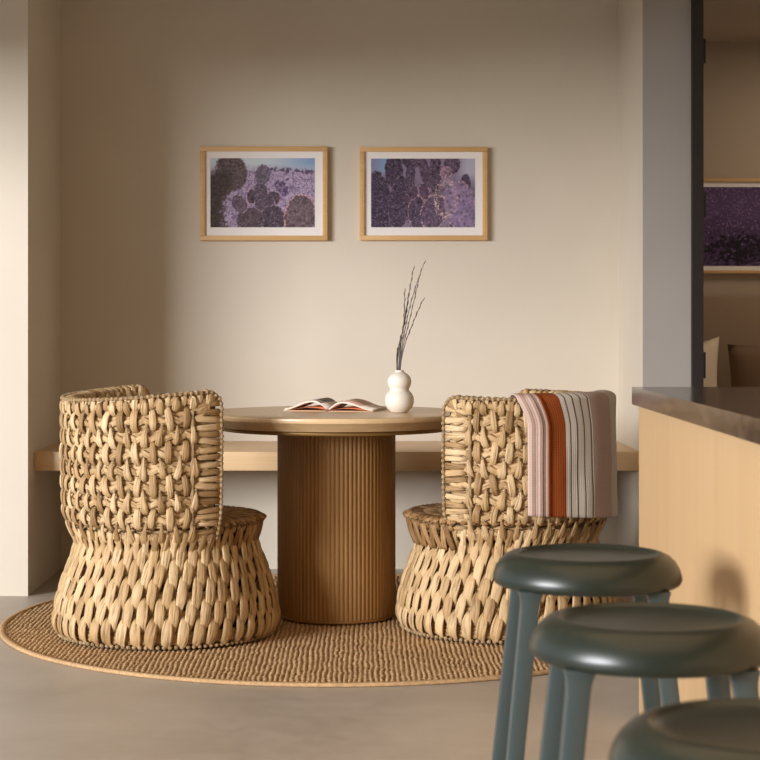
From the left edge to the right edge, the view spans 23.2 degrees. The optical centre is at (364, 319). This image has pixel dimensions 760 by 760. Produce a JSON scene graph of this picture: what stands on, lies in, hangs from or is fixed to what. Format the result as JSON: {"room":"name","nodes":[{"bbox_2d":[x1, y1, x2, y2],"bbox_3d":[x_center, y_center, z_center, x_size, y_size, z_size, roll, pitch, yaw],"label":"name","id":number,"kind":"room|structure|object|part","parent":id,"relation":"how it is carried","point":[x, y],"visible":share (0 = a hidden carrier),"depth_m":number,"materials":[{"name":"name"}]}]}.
{"room":"dining room","nodes":[
{"label":"dining room","id":0,"kind":"room"},
{"bbox_2d":[0,0,60,595],"bbox_3d":[-2.385,-0.269,7.997,2.031,2.780,0.966,0,0,0],"label":"wall","id":1,"kind":"structure","parent":0,"point":[30,30],"depth_m":7.57,"materials":[{"name":"beige paint"}]},
{"bbox_2d":[0,569,638,759],"bbox_3d":[0.400,1.171,2.000,8.000,0.100,16.400,0,0,0],"label":"floor","id":2,"kind":"structure","parent":0,"point":[49,710],"depth_m":5.22,"materials":[{"name":"concrete"}]},
{"bbox_2d":[0,574,631,686],"bbox_3d":[-0.104,1.114,6.870,2.465,0.012,2.463,0,0,27],"label":"round rug","id":3,"kind":"object","parent":2,"relation":"on","point":[383,653],"visible":0.3,"depth_m":6.10,"materials":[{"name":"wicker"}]},
{"bbox_2d":[51,384,280,649],"bbox_3d":[-0.705,0.671,6.580,0.805,0.873,0.804,0,0,-25],"label":"barrel chair","id":4,"kind":"object","parent":3,"relation":"on","point":[153,561],"visible":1,"depth_m":6.25,"materials":[{"name":"wicker"}]},
{"bbox_3d":[-0.849,0.530,6.506,0.434,0.578,0.754,0,0,-27],"label":"backrest","id":5,"kind":"part","parent":4,"relation":"part of","materials":[{"name":"wicker"}]},
{"bbox_3d":[-0.704,0.744,6.580,0.708,0.117,0.708,0,0,0],"label":"seat","id":6,"kind":"part","parent":4,"relation":"part of","materials":[{"name":"beige wicker"}]},
{"bbox_2d":[223,406,449,624],"bbox_3d":[-0.107,0.726,6.940,0.999,0.763,0.999,0,0,0],"label":"pedestal table","id":7,"kind":"object","parent":3,"relation":"on","point":[336,471],"visible":0.93,"depth_m":6.74,"materials":[{"name":"brown wood"}]},
{"bbox_2d":[283,398,385,411],"bbox_3d":[-0.112,0.322,7.060,0.352,0.043,0.223,0,0,14],"label":"open book","id":8,"kind":"object","parent":7,"relation":"on","point":[326,404],"visible":1,"depth_m":7.00,"materials":[{"name":"beige paper"}]},
{"bbox_3d":[-0.107,0.402,6.940,0.872,0.018,0.872,0,0,0],"label":"mounting plate","id":9,"kind":"part","parent":7,"relation":"part of","materials":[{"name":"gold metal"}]},
{"bbox_2d":[385,370,413,412],"bbox_3d":[0.128,0.265,6.870,0.108,0.158,0.108,0,0,-32],"label":"vase","id":10,"kind":"object","parent":7,"relation":"on","point":[399,399],"visible":1,"depth_m":6.83,"materials":[{"name":"beige ceramic"}]},
{"bbox_2d":[396,329,405,366],"bbox_3d":[0.134,0.127,6.870,0.037,0.202,0.005,0,0,0],"label":"stem","id":11,"kind":"object","parent":10,"relation":"in","point":[405,329],"visible":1,"depth_m":6.87,"materials":[{"name":"grey"}]},
{"bbox_2d":[397,289,405,369],"bbox_3d":[0.134,0.054,6.870,0.033,0.348,0.005,0,0,0],"label":"stem","id":12,"kind":"object","parent":10,"relation":"in","point":[405,289],"visible":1,"depth_m":6.87,"materials":[{"name":"grey"}]},
{"bbox_2d":[396,292,409,369],"bbox_3d":[0.141,0.063,6.880,0.053,0.331,0.008,0,0,-20],"label":"stem","id":13,"kind":"object","parent":10,"relation":"in","point":[409,292],"visible":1,"depth_m":6.88,"materials":[{"name":"grey"}]},
{"bbox_2d":[398,266,414,366],"bbox_3d":[0.152,0.013,6.880,0.068,0.431,0.007,0,0,-17],"label":"stem","id":14,"kind":"object","parent":10,"relation":"in","point":[414,266],"visible":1,"depth_m":6.88,"materials":[{"name":"grey"}]},
{"bbox_2d":[399,273,420,369],"bbox_3d":[0.166,0.027,6.860,0.083,0.403,0.007,0,0,14],"label":"stem","id":15,"kind":"object","parent":10,"relation":"in","point":[420,273],"visible":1,"depth_m":6.86,"materials":[{"name":"grey"}]},
{"bbox_2d":[398,260,425,369],"bbox_3d":[0.174,0.003,6.870,0.104,0.451,0.005,0,0,0],"label":"stem","id":16,"kind":"object","parent":10,"relation":"in","point":[425,260],"visible":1,"depth_m":6.87,"materials":[{"name":"grey"}]},
{"bbox_2d":[400,298,424,369],"bbox_3d":[0.175,0.071,6.859,0.097,0.313,0.007,0,0,12],"label":"stem","id":17,"kind":"object","parent":10,"relation":"in","point":[424,298],"visible":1,"depth_m":6.86,"materials":[{"name":"grey"}]},
{"bbox_2d":[395,388,617,643],"bbox_3d":[0.513,0.683,6.691,0.805,0.849,0.804,0,0,-12],"label":"barrel chair","id":18,"kind":"object","parent":3,"relation":"on","point":[447,589],"visible":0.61,"depth_m":6.37,"materials":[{"name":"wicker"}]},
{"bbox_3d":[0.501,0.744,6.690,0.731,0.117,0.730,0,0,0],"label":"seat","id":19,"kind":"part","parent":18,"relation":"part of","materials":[{"name":"beige wicker"}]},
{"bbox_3d":[0.644,0.543,6.627,0.469,0.553,0.758,0,0,26],"label":"backrest","id":20,"kind":"part","parent":18,"relation":"part of","materials":[{"name":"wicker"}]},
{"bbox_2d":[509,390,617,517],"bbox_3d":[0.723,0.479,6.469,0.533,0.455,0.192,0,0,-41],"label":"throw blanket","id":21,"kind":"object","parent":18,"relation":"on","point":[572,447],"visible":0.96,"depth_m":6.35,"materials":[{"name":"fabric"}]},
{"bbox_2d":[492,543,681,759],"bbox_3d":[0.449,0.795,3.740,0.402,0.652,0.380,0,0,0],"label":"bar stool","id":22,"kind":"object","parent":2,"relation":"on","point":[530,573],"visible":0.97,"depth_m":3.61,"materials":[{"name":"grey"}]},
{"bbox_3d":[0.296,0.826,3.875,0.134,0.590,0.059,0,0,36],"label":"leg","id":23,"kind":"part","parent":22,"relation":"part of","materials":[{"name":"grey"}]},
{"bbox_3d":[0.296,0.826,3.605,0.134,0.590,0.059,0,0,-36],"label":"leg","id":24,"kind":"part","parent":22,"relation":"part of","materials":[{"name":"grey"}]},
{"bbox_3d":[0.449,0.501,3.740,0.380,0.065,0.380,0,0,0],"label":"seat","id":25,"kind":"part","parent":22,"relation":"part of","materials":[{"name":"plastic"}]},
{"bbox_3d":[0.602,0.826,3.875,0.134,0.590,0.059,0,0,-36],"label":"leg","id":26,"kind":"part","parent":22,"relation":"part of","materials":[{"name":"grey"}]},
{"bbox_3d":[0.602,0.826,3.605,0.134,0.590,0.059,0,0,36],"label":"leg","id":27,"kind":"part","parent":22,"relation":"part of","materials":[{"name":"grey"}]},
{"bbox_2d":[529,602,759,759],"bbox_3d":[0.451,0.795,2.930,0.402,0.652,0.380,0,0,0],"label":"bar stool","id":28,"kind":"object","parent":2,"relation":"on","point":[655,640],"visible":0.98,"depth_m":2.80,"materials":[{"name":"grey"}]},
{"bbox_3d":[0.298,0.826,3.065,0.134,0.590,0.059,0,0,36],"label":"leg","id":29,"kind":"part","parent":28,"relation":"part of","materials":[{"name":"grey"}]},
{"bbox_3d":[0.298,0.826,2.795,0.134,0.590,0.059,0,0,-36],"label":"leg","id":30,"kind":"part","parent":28,"relation":"part of","materials":[{"name":"grey"}]},
{"bbox_3d":[0.451,0.501,2.930,0.380,0.065,0.380,0,0,0],"label":"seat","id":31,"kind":"part","parent":28,"relation":"part of","materials":[{"name":"plastic"}]},
{"bbox_3d":[0.604,0.826,3.065,0.134,0.590,0.059,0,0,-36],"label":"leg","id":32,"kind":"part","parent":28,"relation":"part of","materials":[{"name":"grey"}]},
{"bbox_3d":[0.604,0.826,2.795,0.134,0.590,0.059,0,0,36],"label":"leg","id":33,"kind":"part","parent":28,"relation":"part of","materials":[{"name":"grey"}]},
{"bbox_2d":[608,698,759,759],"bbox_3d":[0.474,0.795,2.150,0.402,0.652,0.380,0,0,0],"label":"bar stool","id":34,"kind":"object","parent":2,"relation":"on","point":[719,728],"visible":1,"depth_m":2.15,"materials":[{"name":"grey"}]},
{"bbox_2d":[632,387,759,713],"bbox_3d":[1.425,0.654,2.800,1.350,0.933,4.800,0,0,0],"label":"kitchen island","id":35,"kind":"object","parent":2,"relation":"on","point":[699,447],"depth_m":4.22,"materials":[{"name":"wood"}]},
{"bbox_2d":[632,387,759,444],"bbox_3d":[1.425,0.212,2.800,1.350,0.049,4.800,0,0,0],"label":"countertop","id":36,"kind":"structure","parent":35,"relation":"on","point":[733,411],"depth_m":4.32,"materials":[{"name":"stone"}]},
{"bbox_2d":[704,296,759,386],"bbox_3d":[2.775,0.502,8.835,2.650,1.238,0.710,0,0,0],"label":"banquette","id":37,"kind":"object","parent":2,"relation":"on","point":[735,320],"visible":0.02,"depth_m":9.07,"materials":[{"name":"beige fabric"}]},
{"bbox_2d":[704,337,718,386],"bbox_3d":[1.509,0.360,8.705,0.365,0.563,0.189,0,0,-9],"label":"throw cushion","id":38,"kind":"object","parent":37,"relation":"on","point":[711,346],"visible":0.07,"depth_m":8.70,"materials":[{"name":"beige fabric"}]},
{"bbox_2d":[728,344,759,386],"bbox_3d":[2.022,0.369,8.699,0.621,0.509,0.197,0,0,5],"label":"throw cushion","id":39,"kind":"object","parent":37,"relation":"on","point":[744,360],"visible":0.38,"depth_m":8.70,"materials":[{"name":"brown fabric"}]},
{"bbox_2d":[61,0,617,568],"bbox_3d":[-0.116,-0.269,8.405,2.506,2.780,0.150,0,0,0],"label":"wall","id":40,"kind":"structure","parent":0,"point":[149,303],"depth_m":8.33,"materials":[{"name":"beige paint"}]},
{"bbox_2d":[200,146,327,240],"bbox_3d":[-0.454,-0.568,8.315,0.572,0.423,0.030,0,0,0],"label":"framed picture","id":41,"kind":"object","parent":40,"relation":"attached to","point":[248,193],"visible":1,"depth_m":8.31,"materials":[{"name":"purple paper"}]},
{"bbox_2d":[210,158,314,226],"bbox_3d":[-0.460,-0.572,8.311,0.469,0.310,0.001,0,0,0],"label":"print","id":42,"kind":"object","parent":41,"relation":"attached to","point":[245,192],"depth_m":8.31},
{"bbox_2d":[34,441,638,470],"bbox_3d":[-0.116,0.585,7.992,2.506,0.079,0.675,0,0,0],"label":"bench","id":43,"kind":"object","parent":40,"relation":"attached to","point":[237,455],"visible":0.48,"depth_m":7.66,"materials":[{"name":"brown wood"}]},
{"bbox_2d":[360,147,486,240],"bbox_3d":[0.263,-0.567,8.315,0.574,0.420,0.030,0,0,0],"label":"framed picture","id":44,"kind":"object","parent":40,"relation":"attached to","point":[407,193],"visible":1,"depth_m":8.31,"materials":[{"name":"purple paper"}]},
{"bbox_2d":[371,159,474,226],"bbox_3d":[0.261,-0.571,8.311,0.467,0.309,0.001,0,0,0],"label":"print","id":45,"kind":"object","parent":44,"relation":"attached to","point":[404,192],"depth_m":8.31},
{"bbox_2d":[618,0,690,546],"bbox_3d":[1.235,-0.269,8.398,0.196,2.780,1.664,0,0,0],"label":"wall","id":46,"kind":"structure","parent":0,"point":[666,23],"depth_m":7.57,"materials":[{"name":"grey paint"}]},
{"bbox_2d":[691,0,705,386],"bbox_3d":[1.361,-0.189,7.609,0.055,2.620,0.155,0,0,0],"label":"door frame","id":47,"kind":"structure","parent":46,"relation":"in","point":[698,43],"depth_m":7.54,"materials":[{"name":"black"}]},
{"bbox_2d":[704,43,759,295],"bbox_3d":[2.767,-0.269,9.275,2.867,2.780,0.150,0,0,0],"label":"wall","id":48,"kind":"structure","parent":0,"point":[731,70],"depth_m":9.20,"materials":[{"name":"beige paint"}]},
{"bbox_2d":[704,179,759,273],"bbox_3d":[2.010,-0.466,9.185,0.709,0.471,0.030,0,0,0],"label":"framed picture","id":49,"kind":"object","parent":48,"relation":"attached to","point":[732,220],"visible":0.97,"depth_m":9.18,"materials":[{"name":"purple paper"}]},
{"bbox_2d":[704,0,759,42],"bbox_3d":[2.767,-1.519,8.518,2.867,0.280,1.664,0,0,0],"label":"ceiling","id":50,"kind":"structure","parent":0,"point":[725,21],"depth_m":8.55,"materials":[{"name":"beige paint"}]}
]}

